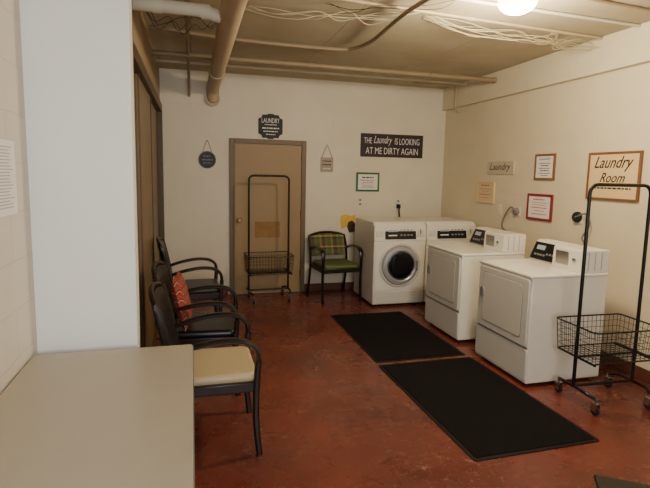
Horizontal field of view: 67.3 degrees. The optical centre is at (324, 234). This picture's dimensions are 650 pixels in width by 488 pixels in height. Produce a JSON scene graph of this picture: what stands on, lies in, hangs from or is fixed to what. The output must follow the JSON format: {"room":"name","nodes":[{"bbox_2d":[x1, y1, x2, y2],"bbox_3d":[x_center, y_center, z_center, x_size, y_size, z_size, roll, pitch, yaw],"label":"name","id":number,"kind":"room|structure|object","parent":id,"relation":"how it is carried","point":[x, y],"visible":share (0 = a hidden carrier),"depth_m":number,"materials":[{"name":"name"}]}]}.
{"room":"laundry","nodes":[
{"label":"laundry","id":0,"kind":"room"},
{"bbox_2d":[0,0,37,393],"bbox_3d":[-0.863,0.136,0.226,0.150,2.800,4.050,-1,7,-15],"label":"wall","id":1,"kind":"structure","parent":0,"point":[18,330],"depth_m":2.00,"materials":[{"name":"white paint"}]},
{"bbox_2d":[0,139,17,216],"bbox_3d":[-1.233,-0.216,1.870,0.005,0.292,0.273,-1,7,-15],"label":"notice","id":2,"kind":"object","parent":1,"relation":"attached to","point":[8,189],"visible":1,"depth_m":1.91,"materials":[{"name":"white paper"}]},
{"bbox_2d":[19,0,139,354],"bbox_3d":[-1.199,-0.124,2.284,0.585,2.800,0.130,-1,7,-15],"label":"wall column","id":3,"kind":"structure","parent":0,"point":[77,55],"depth_m":2.22,"materials":[{"name":"paint"}]},
{"bbox_2d":[132,10,159,98],"bbox_3d":[-1.575,-0.365,4.182,0.120,2.800,3.760,-1,7,-15],"label":"wall","id":4,"kind":"structure","parent":0,"point":[141,38],"depth_m":4.06,"materials":[{"name":"beige paint"}]},
{"bbox_2d":[131,0,140,347],"bbox_3d":[-1.041,-0.139,2.435,0.190,2.800,0.080,-1,7,-15],"label":"trim","id":5,"kind":"structure","parent":4,"relation":"attached to","point":[131,0],"depth_m":2.46,"materials":[{"name":"brown wood"}]},
{"bbox_2d":[133,41,164,347],"bbox_3d":[-1.538,-0.149,4.230,0.090,2.360,3.540,-1,7,-15],"label":"door","id":6,"kind":"structure","parent":4,"relation":"in","point":[148,106],"depth_m":4.17,"materials":[{"name":"brown wood"}]},
{"bbox_2d":[132,0,220,23],"bbox_3d":[-0.953,-1.454,3.156,0.568,0.120,0.097,-1,7,-15],"label":"ceiling pipe","id":7,"kind":"object","parent":4,"relation":"attached to","point":[203,11],"visible":0.94,"depth_m":3.13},
{"bbox_2d":[151,50,496,82],"bbox_3d":[0.157,-1.757,5.144,3.760,0.065,0.065,-1,7,-15],"label":"ceiling pipe","id":8,"kind":"object","parent":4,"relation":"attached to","point":[310,65],"visible":0.98,"depth_m":5.08,"materials":[{"name":"beige metal"}]},
{"bbox_2d":[159,68,445,293],"bbox_3d":[-0.587,-0.623,6.450,5.060,2.800,0.170,-1,7,-15],"label":"wall","id":9,"kind":"structure","parent":0,"point":[196,197],"depth_m":6.37,"materials":[{"name":"beige paint"}]},
{"bbox_2d":[184,0,190,96],"bbox_3d":[-0.644,-1.325,2.236,0.048,0.250,7.744,-1,7,-15],"label":"ceiling pipe","id":10,"kind":"object","parent":9,"relation":"attached to","point":[186,18],"visible":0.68,"depth_m":4.39,"materials":[{"name":"beige metal"}]},
{"bbox_2d":[198,140,215,167],"bbox_3d":[-1.469,-1.000,6.087,0.213,0.349,0.020,-1,7,-15],"label":"round sign","id":11,"kind":"object","parent":9,"relation":"hanging from","point":[207,159],"visible":1,"depth_m":6.09,"materials":[{"name":"grey plastic"}]},
{"bbox_2d":[206,0,247,105],"bbox_3d":[-0.381,-1.265,2.337,0.171,0.316,7.785,-1,7,-15],"label":"ceiling pipe","id":12,"kind":"object","parent":9,"relation":"attached to","point":[231,12],"visible":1,"depth_m":3.70,"materials":[{"name":"beige metal"}]},
{"bbox_2d":[229,138,306,294],"bbox_3d":[-0.734,-0.215,6.343,0.992,2.009,0.098,-1,7,-15],"label":"door","id":13,"kind":"structure","parent":9,"relation":"in","point":[268,195],"depth_m":6.35,"materials":[{"name":"paint"}]},
{"bbox_2d":[255,221,279,237],"bbox_3d":[-0.752,-0.064,6.386,0.330,0.210,0.008,-1,7,-15],"label":"notice","id":14,"kind":"object","parent":13,"relation":"attached to","point":[262,229],"visible":1,"depth_m":6.39,"materials":[{"name":"brown paper"}]},
{"bbox_2d":[258,114,282,138],"bbox_3d":[-0.697,-1.382,6.247,0.310,0.317,0.015,-1,7,-15],"label":"wall plaque","id":15,"kind":"object","parent":9,"relation":"attached to","point":[270,126],"visible":1,"depth_m":6.24,"materials":[{"name":"black wood"}]},
{"bbox_2d":[223,282,353,294],"bbox_3d":[-0.198,0.721,6.653,3.805,0.100,0.015,-1,7,-15],"label":"baseboard","id":16,"kind":"structure","parent":9,"relation":"attached to","point":[348,285],"depth_m":6.71,"materials":[{"name":"paint"}]},
{"bbox_2d":[320,145,332,171],"bbox_3d":[0.027,-1.015,6.493,0.173,0.365,0.011,-1,7,-15],"label":"hanging sign","id":17,"kind":"object","parent":9,"relation":"hanging from","point":[326,165],"visible":1,"depth_m":6.50,"materials":[{"name":"beige wood"}]},
{"bbox_2d":[358,198,362,205],"bbox_3d":[0.481,-0.444,6.692,0.070,0.115,0.008,-1,7,-15],"label":"wall outlet","id":18,"kind":"object","parent":9,"relation":"attached to","point":[360,200],"visible":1,"depth_m":6.69,"materials":[{"name":"grey plastic"}]},
{"bbox_2d":[356,172,379,191],"bbox_3d":[0.585,-0.717,6.680,0.334,0.259,0.018,-1,7,-15],"label":"framed notice","id":19,"kind":"object","parent":9,"relation":"attached to","point":[365,181],"visible":1,"depth_m":6.68,"materials":[{"name":"white paper"}]},
{"bbox_2d":[360,133,422,157],"bbox_3d":[0.924,-1.216,6.711,0.918,0.312,0.013,-1,7,-15],"label":"wall sign","id":20,"kind":"object","parent":9,"relation":"attached to","point":[372,145],"visible":1,"depth_m":6.70,"materials":[{"name":"black wood"}]},
{"bbox_2d":[396,204,400,216],"bbox_3d":[1.029,-0.206,6.826,0.050,0.426,0.081,-1,7,-15],"label":"plug","id":21,"kind":"object","parent":9,"relation":"attached to","point":[398,206],"visible":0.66,"depth_m":6.80,"materials":[{"name":"black plastic"}]},
{"bbox_2d":[142,0,649,88],"bbox_3d":[0.724,-1.585,2.605,5.600,0.100,8.200,-1,7,-15],"label":"ceiling","id":22,"kind":"structure","parent":0,"point":[415,43],"depth_m":4.30,"materials":[{"name":"beige paint"}]},
{"bbox_2d":[146,12,216,34],"bbox_3d":[-1.095,-1.630,3.785,0.573,0.166,0.132,-1,7,-15],"label":"cable bundle","id":23,"kind":"object","parent":22,"relation":"hanging from","point":[146,12],"visible":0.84,"depth_m":3.79,"materials":[{"name":"beige plastic"}]},
{"bbox_2d":[150,0,430,50],"bbox_3d":[-0.365,-1.621,3.616,1.862,0.034,1.611,-1,7,-15],"label":"conduit","id":24,"kind":"object","parent":22,"relation":"attached to","point":[406,12],"visible":0.92,"depth_m":4.19,"materials":[{"name":"beige metal"}]},
{"bbox_2d":[155,59,467,84],"bbox_3d":[0.002,-1.885,5.712,3.760,0.028,0.028,-1,7,-15],"label":"ceiling pipe","id":25,"kind":"object","parent":22,"relation":"attached to","point":[156,60],"visible":1,"depth_m":5.67,"materials":[{"name":"beige metal"}]},
{"bbox_2d":[245,6,419,24],"bbox_3d":[0.050,-1.623,3.618,1.370,0.091,0.106,1,7,-2],"label":"cable bundle","id":26,"kind":"object","parent":22,"relation":"hanging from","point":[290,13],"visible":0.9,"depth_m":3.62,"materials":[{"name":"white plastic"}]},
{"bbox_2d":[326,0,454,12],"bbox_3d":[0.474,-1.595,3.417,0.954,0.080,0.056,2,7,6],"label":"cable bundle","id":27,"kind":"object","parent":22,"relation":"hanging from","point":[452,0],"visible":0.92,"depth_m":3.41,"materials":[{"name":"white plastic"}]},
{"bbox_2d":[340,0,602,39],"bbox_3d":[1.272,-1.653,3.785,2.746,0.030,0.034,-1,7,-20],"label":"conduit","id":28,"kind":"object","parent":22,"relation":"attached to","point":[469,18],"visible":0.87,"depth_m":3.73,"materials":[{"name":"beige metal"}]},
{"bbox_2d":[423,15,600,51],"bbox_3d":[1.705,-1.627,4.039,2.001,0.117,0.174,-1,7,-18],"label":"cable bundle","id":29,"kind":"object","parent":22,"relation":"hanging from","point":[433,20],"visible":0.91,"depth_m":3.98,"materials":[{"name":"white plastic"}]},
{"bbox_2d":[497,0,537,14],"bbox_3d":[1.254,-1.515,3.177,0.250,0.155,0.250,-1,7,-15],"label":"ceiling lamp","id":30,"kind":"object","parent":22,"relation":"attached to","point":[509,7],"visible":1,"depth_m":3.13,"materials":[{"name":"white glass"}]},
{"bbox_2d":[460,0,640,27],"bbox_3d":[1.582,-1.615,3.533,1.861,0.024,0.024,-1,7,-18],"label":"conduit","id":31,"kind":"object","parent":22,"relation":"attached to","point":[474,1],"visible":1,"depth_m":3.60,"materials":[{"name":"beige metal"}]},
{"bbox_2d":[584,0,649,12],"bbox_3d":[1.952,-1.585,3.348,0.880,0.024,0.024,-1,7,-20],"label":"conduit","id":32,"kind":"object","parent":22,"relation":"attached to","point":[595,1],"visible":1,"depth_m":3.37,"materials":[{"name":"beige metal"}]},
{"bbox_2d":[155,289,649,487],"bbox_3d":[0.664,1.293,2.959,5.600,0.100,8.200,-1,7,-15],"label":"floor","id":33,"kind":"structure","parent":0,"point":[330,416],"depth_m":3.13,"materials":[{"name":"paint"}]},
{"bbox_2d":[0,344,194,487],"bbox_3d":[-0.777,1.003,1.580,0.692,0.752,1.553,-1,7,-15],"label":"folding table","id":34,"kind":"object","parent":33,"relation":"on","point":[116,418],"visible":1,"depth_m":1.62,"materials":[{"name":"beige laminate"}]},
{"bbox_2d":[156,237,223,340],"bbox_3d":[-1.341,0.497,4.846,0.618,0.949,0.570,-1,7,-18],"label":"armchair","id":35,"kind":"object","parent":33,"relation":"on","point":[214,294],"visible":0.55,"depth_m":4.68,"materials":[{"name":"black metal"}]},
{"bbox_2d":[151,261,240,395],"bbox_3d":[-0.947,0.664,3.630,0.618,0.929,0.570,0,7,-11],"label":"armchair","id":36,"kind":"object","parent":33,"relation":"on","point":[218,327],"visible":0.58,"depth_m":3.45,"materials":[{"name":"black leather"}]},
{"bbox_2d":[170,271,191,330],"bbox_3d":[-1.027,0.468,3.498,0.132,0.373,0.382,0,7,-10],"label":"throw cushion","id":37,"kind":"object","parent":36,"relation":"on","point":[178,287],"visible":0.87,"depth_m":3.35,"materials":[{"name":"fabric"}]},
{"bbox_2d":[148,282,262,455],"bbox_3d":[-0.704,0.753,2.871,0.608,0.949,0.570,-1,7,-15],"label":"armchair","id":38,"kind":"object","parent":33,"relation":"on","point":[223,370],"visible":0.73,"depth_m":2.72,"materials":[{"name":"black metal"}]},
{"bbox_2d":[244,174,293,303],"bbox_3d":[-0.697,0.046,6.062,0.572,1.562,0.432,-1,7,-18],"label":"cart","id":39,"kind":"object","parent":33,"relation":"on","point":[279,272],"visible":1,"depth_m":6.05,"materials":[{"name":"black metal"}]},
{"bbox_2d":[244,252,293,275],"bbox_3d":[-0.703,0.362,6.101,0.564,0.224,0.394,-1,7,-18],"label":"wire basket","id":40,"kind":"object","parent":39,"relation":"on","point":[279,272],"depth_m":6.07,"materials":[{"name":"black metal"}]},
{"bbox_2d":[306,231,362,304],"bbox_3d":[0.112,0.404,6.298,0.570,0.839,0.628,-2,8,-21],"label":"armchair","id":41,"kind":"object","parent":33,"relation":"on","point":[321,243],"visible":1,"depth_m":6.36,"materials":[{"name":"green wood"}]},
{"bbox_2d":[354,217,425,305],"bbox_3d":[0.817,0.326,6.224,0.672,1.030,0.790,-1,7,-15],"label":"washing machine","id":42,"kind":"object","parent":33,"relation":"on","point":[393,248],"visible":0.99,"depth_m":5.91,"materials":[{"name":"white metal"}]},
{"bbox_2d":[331,311,464,362],"bbox_3d":[0.662,0.994,4.936,0.860,0.011,1.420,-1,7,-15],"label":"floor mat","id":43,"kind":"object","parent":33,"relation":"on","point":[384,336],"visible":1,"depth_m":4.77,"materials":[{"name":"rubber"}]},
{"bbox_2d":[404,217,475,302],"bbox_3d":[1.478,0.318,6.404,0.672,1.030,0.790,-1,7,-15],"label":"washing machine","id":44,"kind":"object","parent":33,"relation":"on","point":[438,229],"visible":0.27,"depth_m":6.05,"materials":[{"name":"white metal"}]},
{"bbox_2d":[425,227,525,341],"bbox_3d":[1.591,0.480,5.040,0.891,1.045,0.690,-1,7,-15],"label":"dryer","id":45,"kind":"object","parent":33,"relation":"on","point":[453,269],"visible":0.77,"depth_m":4.73,"materials":[{"name":"white metal"}]},
{"bbox_2d":[379,357,598,461],"bbox_3d":[1.062,1.176,3.528,0.880,0.011,1.420,-1,7,-16],"label":"floor mat","id":46,"kind":"object","parent":33,"relation":"on","point":[485,414],"visible":1,"depth_m":3.32,"materials":[{"name":"rubber"}]},
{"bbox_2d":[475,239,609,385],"bbox_3d":[1.843,0.603,4.080,0.891,1.045,0.690,-1,7,-15],"label":"dryer","id":47,"kind":"object","parent":33,"relation":"on","point":[520,301],"visible":0.9,"depth_m":3.78,"materials":[{"name":"white metal"}]},
{"bbox_2d":[554,183,649,415],"bbox_3d":[2.016,0.425,3.436,0.572,1.562,0.432,0,7,-13],"label":"cart","id":48,"kind":"object","parent":33,"relation":"on","point":[595,407],"visible":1,"depth_m":3.43,"materials":[{"name":"black metal"}]},
{"bbox_2d":[557,315,649,365],"bbox_3d":[2.009,0.741,3.474,0.564,0.224,0.394,0,7,-13],"label":"wire basket","id":49,"kind":"object","parent":48,"relation":"on","point":[634,351],"depth_m":3.46,"materials":[{"name":"black metal"}]},
{"bbox_2d":[594,474,649,487],"bbox_3d":[1.314,1.229,1.953,0.400,0.300,0.310,4,7,20],"label":"storage box","id":50,"kind":"object","parent":33,"relation":"on","point":[601,481],"visible":1,"depth_m":2.08,"materials":[{"name":"black rubber"}]},
{"bbox_2d":[441,62,649,370],"bbox_3d":[2.788,-0.155,3.217,0.150,2.800,7.940,-1,7,-15],"label":"wall","id":51,"kind":"structure","parent":0,"point":[609,111],"depth_m":4.64,"materials":[{"name":"beige paint"}]},
{"bbox_2d":[413,81,459,112],"bbox_3d":[1.461,-1.792,6.383,0.686,0.362,0.024,-1,7,-15],"label":"conduit","id":52,"kind":"object","parent":51,"relation":"attached to","point":[413,81],"visible":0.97,"depth_m":6.39,"materials":[{"name":"beige metal"}]},
{"bbox_2d":[476,181,494,203],"bbox_3d":[1.955,-0.514,5.950,0.018,0.262,0.358,-1,7,-15],"label":"notice","id":53,"kind":"object","parent":51,"relation":"attached to","point":[485,193],"visible":1,"depth_m":5.94,"materials":[{"name":"beige paper"}]},
{"bbox_2d":[487,161,514,173],"bbox_3d":[2.033,-0.773,5.655,0.016,0.145,0.498,-1,7,-15],"label":"wall sign","id":54,"kind":"object","parent":51,"relation":"attached to","point":[500,167],"visible":1,"depth_m":5.62,"materials":[{"name":"brown wood"}]},
{"bbox_2d":[501,206,520,230],"bbox_3d":[2.076,-0.100,5.430,0.111,0.429,0.342,1,7,-1],"label":"power outlet","id":55,"kind":"object","parent":51,"relation":"attached to","point":[516,211],"visible":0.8,"depth_m":5.37,"materials":[{"name":"grey plastic"}]},
{"bbox_2d":[513,208,519,214],"bbox_3d":[2.096,-0.252,5.364,0.042,0.080,0.080,-1,7,-15],"label":"socket","id":56,"kind":"object","parent":55,"relation":"attached to","point":[516,211],"depth_m":5.34,"materials":[{"name":"grey plastic"}]},
{"bbox_2d":[526,193,553,221],"bbox_3d":[2.208,-0.280,5.029,0.018,0.273,0.376,-1,7,-15],"label":"framed notice","id":57,"kind":"object","parent":51,"relation":"attached to","point":[539,206],"visible":1,"depth_m":5.01,"materials":[{"name":"white paper"}]},
{"bbox_2d":[533,153,556,179],"bbox_3d":[2.226,-0.683,4.943,0.018,0.263,0.293,-1,7,-15],"label":"wall sign","id":58,"kind":"object","parent":51,"relation":"attached to","point":[545,164],"visible":1,"depth_m":4.93,"materials":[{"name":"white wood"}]},
{"bbox_2d":[442,21,649,110],"bbox_3d":[2.713,-1.394,3.037,0.060,0.300,7.940,-1,7,-15],"label":"beam","id":59,"kind":"structure","parent":51,"relation":"attached to","point":[629,47],"depth_m":4.62,"materials":[{"name":"paint"}]},
{"bbox_2d":[572,210,589,242],"bbox_3d":[2.333,0.010,4.454,0.066,0.449,0.288,1,7,-1],"label":"power outlet","id":60,"kind":"object","parent":51,"relation":"attached to","point":[577,216],"visible":0.73,"depth_m":4.48,"materials":[{"name":"white plastic"}]},
{"bbox_2d":[572,212,581,221],"bbox_3d":[2.327,-0.161,4.518,0.042,0.100,0.100,-1,7,-15],"label":"socket","id":61,"kind":"object","parent":60,"relation":"attached to","point":[576,216],"depth_m":4.49,"materials":[{"name":"black plastic"}]},
{"bbox_2d":[585,150,643,201],"bbox_3d":[2.443,-0.494,4.144,0.022,0.412,0.540,-1,7,-15],"label":"wall sign","id":62,"kind":"object","parent":51,"relation":"attached to","point":[619,166],"visible":0.99,"depth_m":4.11,"materials":[{"name":"brown wood"}]},
{"bbox_2d":[600,350,649,383],"bbox_3d":[2.680,1.185,3.360,0.015,0.100,7.940,-1,7,-15],"label":"baseboard","id":63,"kind":"structure","parent":51,"relation":"attached to","point":[643,374],"depth_m":4.00,"materials":[{"name":"paint"}]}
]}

